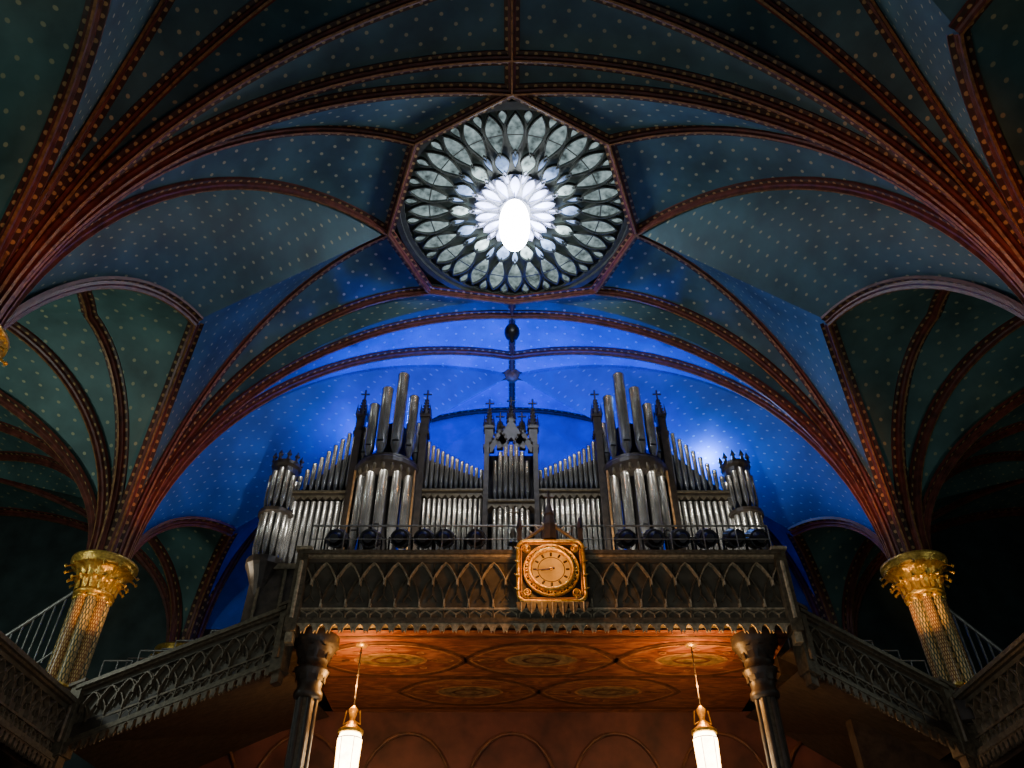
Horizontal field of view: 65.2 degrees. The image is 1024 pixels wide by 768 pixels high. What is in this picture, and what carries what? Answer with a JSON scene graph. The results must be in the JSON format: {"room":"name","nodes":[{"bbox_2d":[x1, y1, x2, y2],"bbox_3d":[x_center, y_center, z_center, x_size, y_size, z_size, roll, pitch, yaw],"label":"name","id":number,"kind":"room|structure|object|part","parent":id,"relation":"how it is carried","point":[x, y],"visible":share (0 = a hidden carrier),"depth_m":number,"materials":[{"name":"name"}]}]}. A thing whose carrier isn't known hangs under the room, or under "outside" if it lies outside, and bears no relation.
{"room":"church","nodes":[
{"label":"church","id":0,"kind":"room"},
{"bbox_2d":[0,739,35,767],"bbox_3d":[-15.450,2.738,11.533,9.100,0.400,31.000,0,-41,0],"label":"floor","id":1,"kind":"structure","parent":0,"point":[9,758],"depth_m":17.67,"materials":[{"name":"brown wood"}]},
{"bbox_2d":[0,631,77,767],"bbox_3d":[-10.680,0.603,9.877,0.560,1.950,24.100,0,-41,0],"label":"parapet","id":2,"kind":"object","parent":1,"relation":"on","point":[33,704],"visible":0.95,"depth_m":17.53,"materials":[{"name":"paint"}]},
{"bbox_2d":[5,591,72,663],"bbox_3d":[-14.380,7.562,21.384,5.041,5.244,0.400,0,-41,0],"label":"stair railing","id":3,"kind":"object","parent":1,"relation":"on","point":[53,606],"visible":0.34,"depth_m":21.96,"materials":[{"name":"grey metal"}]},
{"bbox_2d":[69,648,331,767],"bbox_3d":[-7.950,9.073,21.793,5.100,3.100,7.200,0,-41,0],"label":"balcony underside","id":4,"kind":"structure","parent":0,"point":[200,734],"depth_m":20.60,"materials":[{"name":"brown wood"}]},
{"bbox_2d":[50,600,292,767],"bbox_3d":[-8.004,7.186,19.168,5.499,3.661,0.560,-7,-42,9],"label":"parapet","id":5,"kind":"object","parent":4,"relation":"on","point":[209,665],"visible":0.99,"depth_m":19.21,"materials":[{"name":"paint"}]},
{"bbox_2d":[98,630,297,677],"bbox_3d":[-7.950,7.951,22.503,5.001,4.658,4.242,0,-41,0],"label":"railing","id":6,"kind":"object","parent":4,"relation":"on","point":[293,664],"visible":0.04,"depth_m":20.55,"materials":[{"name":"brown wood"}]},
{"bbox_2d":[284,627,339,767],"bbox_3d":[-4.800,9.956,16.521,1.120,9.850,1.120,0,-41,0],"label":"column","id":7,"kind":"structure","parent":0,"point":[314,651],"depth_m":18.75,"materials":[{"name":"brown wood"}]},
{"bbox_2d":[0,0,1023,639],"bbox_3d":[0.000,-2.965,20.863,40.000,10.550,24.400,0,-41,0],"label":"ceiling","id":8,"kind":"structure","parent":0,"point":[789,256],"depth_m":23.31,"materials":[{"name":"blue paint"}]},
{"bbox_2d":[395,99,628,295],"bbox_3d":[0.000,-5.759,25.971,8.446,0.370,8.246,0,-41,0],"label":"window","id":9,"kind":"structure","parent":8,"relation":"attached to","point":[462,180],"depth_m":25.98,"materials":[{"name":"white glass"}]},
{"bbox_2d":[499,192,529,251],"bbox_3d":[0.080,-5.252,25.633,0.980,1.280,1.960,0,-41,0],"label":"lamp","id":10,"kind":"object","parent":9,"relation":"hanging from","point":[514,223],"visible":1,"depth_m":25.11,"materials":[{"name":"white glass"}]},
{"bbox_2d":[0,0,1023,642],"bbox_3d":[0.002,-2.974,20.870,40.197,10.611,24.820,0,-41,0],"label":"ribs","id":11,"kind":"object","parent":8,"relation":"attached to","point":[41,224],"visible":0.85,"depth_m":22.04,"materials":[{"name":"red paint"}]},
{"bbox_2d":[504,323,519,342],"bbox_3d":[0.000,-1.730,28.534,0.540,1.850,0.526,0,-41,0],"label":"loudspeaker","id":12,"kind":"object","parent":11,"relation":"hanging from","point":[511,332],"visible":1,"depth_m":28.42,"materials":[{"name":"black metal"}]},
{"bbox_2d":[504,369,519,382],"bbox_3d":[0.000,-0.254,31.756,0.720,0.350,0.720,0,-41,0],"label":"boss","id":13,"kind":"object","parent":11,"relation":"attached to","point":[511,377],"visible":1,"depth_m":31.61,"materials":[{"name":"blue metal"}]},
{"bbox_2d":[0,413,1023,767],"bbox_3d":[0.000,9.524,26.503,40.000,23.600,0.300,0,-41,0],"label":"wall","id":14,"kind":"structure","parent":0,"point":[986,590],"depth_m":28.32,"materials":[{"name":"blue painted plaster"}]},
{"bbox_2d":[198,711,841,767],"bbox_3d":[0.000,13.489,20.585,21.200,9.850,0.430,0,-41,0],"label":"wall","id":15,"kind":"structure","parent":0,"point":[390,739],"depth_m":23.14,"materials":[{"name":"brown wood"}]},
{"bbox_2d":[299,628,780,629],"bbox_3d":[0.750,8.088,22.451,12.100,0.750,7.500,0,-41,0],"label":"floor","id":16,"kind":"structure","parent":0,"point":[299,628],"depth_m":19.44,"materials":[{"name":"brown wood"}]},
{"bbox_2d":[323,529,349,549],"bbox_3d":[-4.720,4.761,21.026,0.677,2.403,0.754,0,-41,0],"label":"stage light","id":17,"kind":"object","parent":16,"relation":"on","point":[334,533],"visible":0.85,"depth_m":21.33,"materials":[{"name":"black metal"}]},
{"bbox_2d":[357,529,382,549],"bbox_3d":[-3.820,4.761,21.026,0.677,2.403,0.754,0,-41,0],"label":"stage light","id":18,"kind":"object","parent":16,"relation":"on","point":[368,533],"visible":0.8,"depth_m":21.33,"materials":[{"name":"black metal"}]},
{"bbox_2d":[387,529,412,549],"bbox_3d":[-3.000,4.761,21.026,0.677,2.403,0.754,0,-41,0],"label":"stage light","id":19,"kind":"object","parent":16,"relation":"on","point":[399,533],"visible":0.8,"depth_m":21.33,"materials":[{"name":"black metal"}]},
{"bbox_2d":[410,529,435,549],"bbox_3d":[-2.380,4.761,21.026,0.677,2.403,0.754,0,-41,0],"label":"stage light","id":20,"kind":"object","parent":16,"relation":"on","point":[422,533],"visible":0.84,"depth_m":21.32,"materials":[{"name":"black metal"}]},
{"bbox_2d":[431,529,456,549],"bbox_3d":[-1.820,4.761,21.026,0.677,2.403,0.754,0,-41,0],"label":"stage light","id":21,"kind":"object","parent":16,"relation":"on","point":[447,534],"visible":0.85,"depth_m":21.33,"materials":[{"name":"black metal"}]},
{"bbox_2d":[463,529,488,549],"bbox_3d":[-0.970,4.761,21.026,0.677,2.403,0.754,0,-41,0],"label":"stage light","id":22,"kind":"object","parent":16,"relation":"on","point":[480,534],"visible":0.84,"depth_m":21.33,"materials":[{"name":"black metal"}]},
{"bbox_2d":[240,372,768,621],"bbox_3d":[-0.030,3.899,25.443,15.720,9.500,2.680,0,-41,0],"label":"pipe organ","id":23,"kind":"object","parent":16,"relation":"on","point":[364,487],"visible":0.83,"depth_m":25.21,"materials":[{"name":"metal"}]},
{"bbox_2d":[507,506,518,549],"bbox_3d":[0.030,4.662,21.520,0.297,3.200,0.297,-26,-47,27],"label":"processional cross","id":24,"kind":"object","parent":16,"relation":"on","point":[512,543],"visible":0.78,"depth_m":21.91,"materials":[{"name":"brown metal"}]},
{"bbox_2d":[613,529,638,549],"bbox_3d":[3.080,4.761,21.026,0.677,2.403,0.754,0,-41,0],"label":"stage light","id":25,"kind":"object","parent":16,"relation":"on","point":[623,533],"visible":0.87,"depth_m":21.33,"materials":[{"name":"black metal"}]},
{"bbox_2d":[641,529,667,549],"bbox_3d":[3.830,4.761,21.026,0.677,2.403,0.754,0,-41,0],"label":"stage light","id":26,"kind":"object","parent":16,"relation":"on","point":[650,533],"visible":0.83,"depth_m":21.34,"materials":[{"name":"black metal"}]},
{"bbox_2d":[667,529,693,549],"bbox_3d":[4.530,4.761,21.026,0.677,2.403,0.754,0,-41,0],"label":"stage light","id":27,"kind":"object","parent":16,"relation":"on","point":[676,533],"visible":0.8,"depth_m":21.33,"materials":[{"name":"black metal"}]},
{"bbox_2d":[694,529,720,549],"bbox_3d":[5.250,4.761,21.026,0.677,2.403,0.754,0,-41,0],"label":"stage light","id":28,"kind":"object","parent":16,"relation":"on","point":[708,533],"visible":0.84,"depth_m":21.35,"materials":[{"name":"black metal"}]},
{"bbox_2d":[721,529,748,549],"bbox_3d":[6.000,4.761,21.026,0.677,2.403,0.754,0,-41,0],"label":"stage light","id":29,"kind":"object","parent":16,"relation":"on","point":[730,533],"visible":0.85,"depth_m":21.35,"materials":[{"name":"black metal"}]},
{"bbox_2d":[745,529,769,549],"bbox_3d":[6.600,4.761,21.026,0.677,2.403,0.754,0,-41,0],"label":"stage light","id":30,"kind":"object","parent":16,"relation":"on","point":[752,533],"visible":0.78,"depth_m":21.34,"materials":[{"name":"black metal"}]},
{"bbox_2d":[283,546,803,645],"bbox_3d":[0.750,5.240,19.799,12.500,2.470,0.560,0,-41,0],"label":"parapet","id":31,"kind":"object","parent":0,"point":[340,589],"depth_m":19.84,"materials":[{"name":"brown wood"}]},
{"bbox_2d":[309,525,771,549],"bbox_3d":[0.750,4.173,21.018,12.131,1.080,0.052,0,-41,0],"label":"handrail","id":32,"kind":"object","parent":31,"relation":"on","point":[345,526],"depth_m":21.33,"materials":[{"name":"black metal"}]},
{"bbox_2d":[514,490,589,617],"bbox_3d":[0.970,4.262,20.252,1.850,3.660,0.540,0,-41,0],"label":"clock","id":33,"kind":"object","parent":31,"relation":"attached to","point":[551,573],"depth_m":19.73,"materials":[{"name":"gold metal"}]},
{"bbox_2d":[299,630,787,711],"bbox_3d":[0.750,7.864,21.553,12.100,0.030,5.750,0,-41,0],"label":"soffit","id":34,"kind":"structure","parent":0,"point":[435,671],"depth_m":21.36,"materials":[{"name":"brown wood"}]},
{"bbox_2d":[334,642,367,767],"bbox_3d":[-3.760,7.777,18.945,0.600,3.320,0.600,0,-41,0],"label":"pendant lantern","id":35,"kind":"object","parent":34,"relation":"hanging from","point":[349,741],"visible":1,"depth_m":18.34,"materials":[{"name":"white glass"}]},
{"bbox_3d":[-3.760,8.584,18.243,0.560,1.180,0.560,0,-41,0],"label":"lamp shade","id":36,"kind":"part","parent":35,"relation":"part of","materials":[{"name":"white glass"}]},
{"bbox_2d":[685,643,721,767],"bbox_3d":[4.480,7.777,18.945,0.600,3.320,0.600,0,-41,0],"label":"pendant lantern","id":37,"kind":"object","parent":34,"relation":"hanging from","point":[705,743],"visible":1,"depth_m":18.34,"materials":[{"name":"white glass"}]},
{"bbox_3d":[4.480,8.584,18.243,0.560,1.180,0.560,0,-41,0],"label":"lamp shade","id":38,"kind":"part","parent":37,"relation":"part of","materials":[{"name":"white glass"}]},
{"bbox_2d":[730,627,791,767],"bbox_3d":[5.950,9.956,16.521,1.120,9.850,1.120,0,-41,0],"label":"column","id":39,"kind":"structure","parent":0,"point":[756,651],"depth_m":18.76,"materials":[{"name":"brown wood"}]},
{"bbox_2d":[742,647,954,767],"bbox_3d":[8.700,9.073,21.793,3.600,3.100,7.200,0,-41,0],"label":"balcony underside","id":40,"kind":"structure","parent":0,"point":[817,718],"depth_m":20.48,"materials":[{"name":"brown wood"}]},
{"bbox_2d":[790,602,977,767],"bbox_3d":[8.755,7.200,19.156,4.040,3.644,0.560,11,-42,-12],"label":"parapet","id":41,"kind":"object","parent":40,"relation":"on","point":[829,653],"visible":0.98,"depth_m":19.16,"materials":[{"name":"dark carved wood"}]},
{"bbox_2d":[773,630,929,681],"bbox_3d":[8.700,7.951,22.503,3.751,4.658,4.242,0,-41,0],"label":"gallery benches","id":42,"kind":"object","parent":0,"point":[787,670],"visible":0.05,"depth_m":20.53,"materials":[{"name":"brown wood"}]},
{"bbox_2d":[988,741,1023,767],"bbox_3d":[15.450,2.738,11.533,9.100,0.400,31.000,0,-41,0],"label":"floor","id":43,"kind":"structure","parent":0,"point":[1014,758],"depth_m":17.67,"materials":[{"name":"brown wood"}]},
{"bbox_2d":[845,608,1002,767],"bbox_3d":[11.123,7.678,21.284,5.046,4.938,0.400,0,-41,0],"label":"stair railing","id":44,"kind":"object","parent":43,"relation":"on","point":[872,747],"visible":0.3,"depth_m":19.86,"materials":[{"name":"grey metal"}]},
{"bbox_2d":[952,633,1023,767],"bbox_3d":[10.880,0.527,9.943,0.560,1.950,24.100,0,-41,0],"label":"parapet","id":45,"kind":"object","parent":43,"relation":"on","point":[995,694],"visible":0.98,"depth_m":17.77,"materials":[{"name":"dark carved wood"}]},
{"bbox_3d":[0.000,6.203,4.545,42.000,0.200,39.000,0,-41,0],"label":"floor","id":46,"kind":"structure","parent":0,"visible":0},
{"bbox_2d":[0,325,9,365],"bbox_3d":[-10.500,3.629,11.156,1.921,12.360,1.970,0,-41,0],"label":"column","id":47,"kind":"structure","parent":46,"relation":"on","point":[4,339],"depth_m":15.29,"materials":[{"name":"gold metal"}]},
{"bbox_2d":[46,550,138,690],"bbox_3d":[-11.250,9.665,18.099,1.921,12.360,1.970,0,-41,0],"label":"column","id":48,"kind":"structure","parent":46,"relation":"on","point":[101,575],"depth_m":21.06,"materials":[{"name":"gold metal"}]},
{"bbox_2d":[150,642,184,654],"bbox_3d":[-11.000,13.601,22.627,1.921,12.360,1.970,0,-41,0],"label":"column","id":49,"kind":"structure","parent":46,"relation":"on","point":[166,644],"depth_m":26.02,"materials":[{"name":"gold metal"}]},
{"bbox_2d":[879,550,987,767],"bbox_3d":[11.100,9.665,18.099,1.921,12.360,1.970,0,-41,0],"label":"column","id":50,"kind":"structure","parent":46,"relation":"on","point":[916,575],"depth_m":20.99,"materials":[{"name":"gold metal"}]}
]}

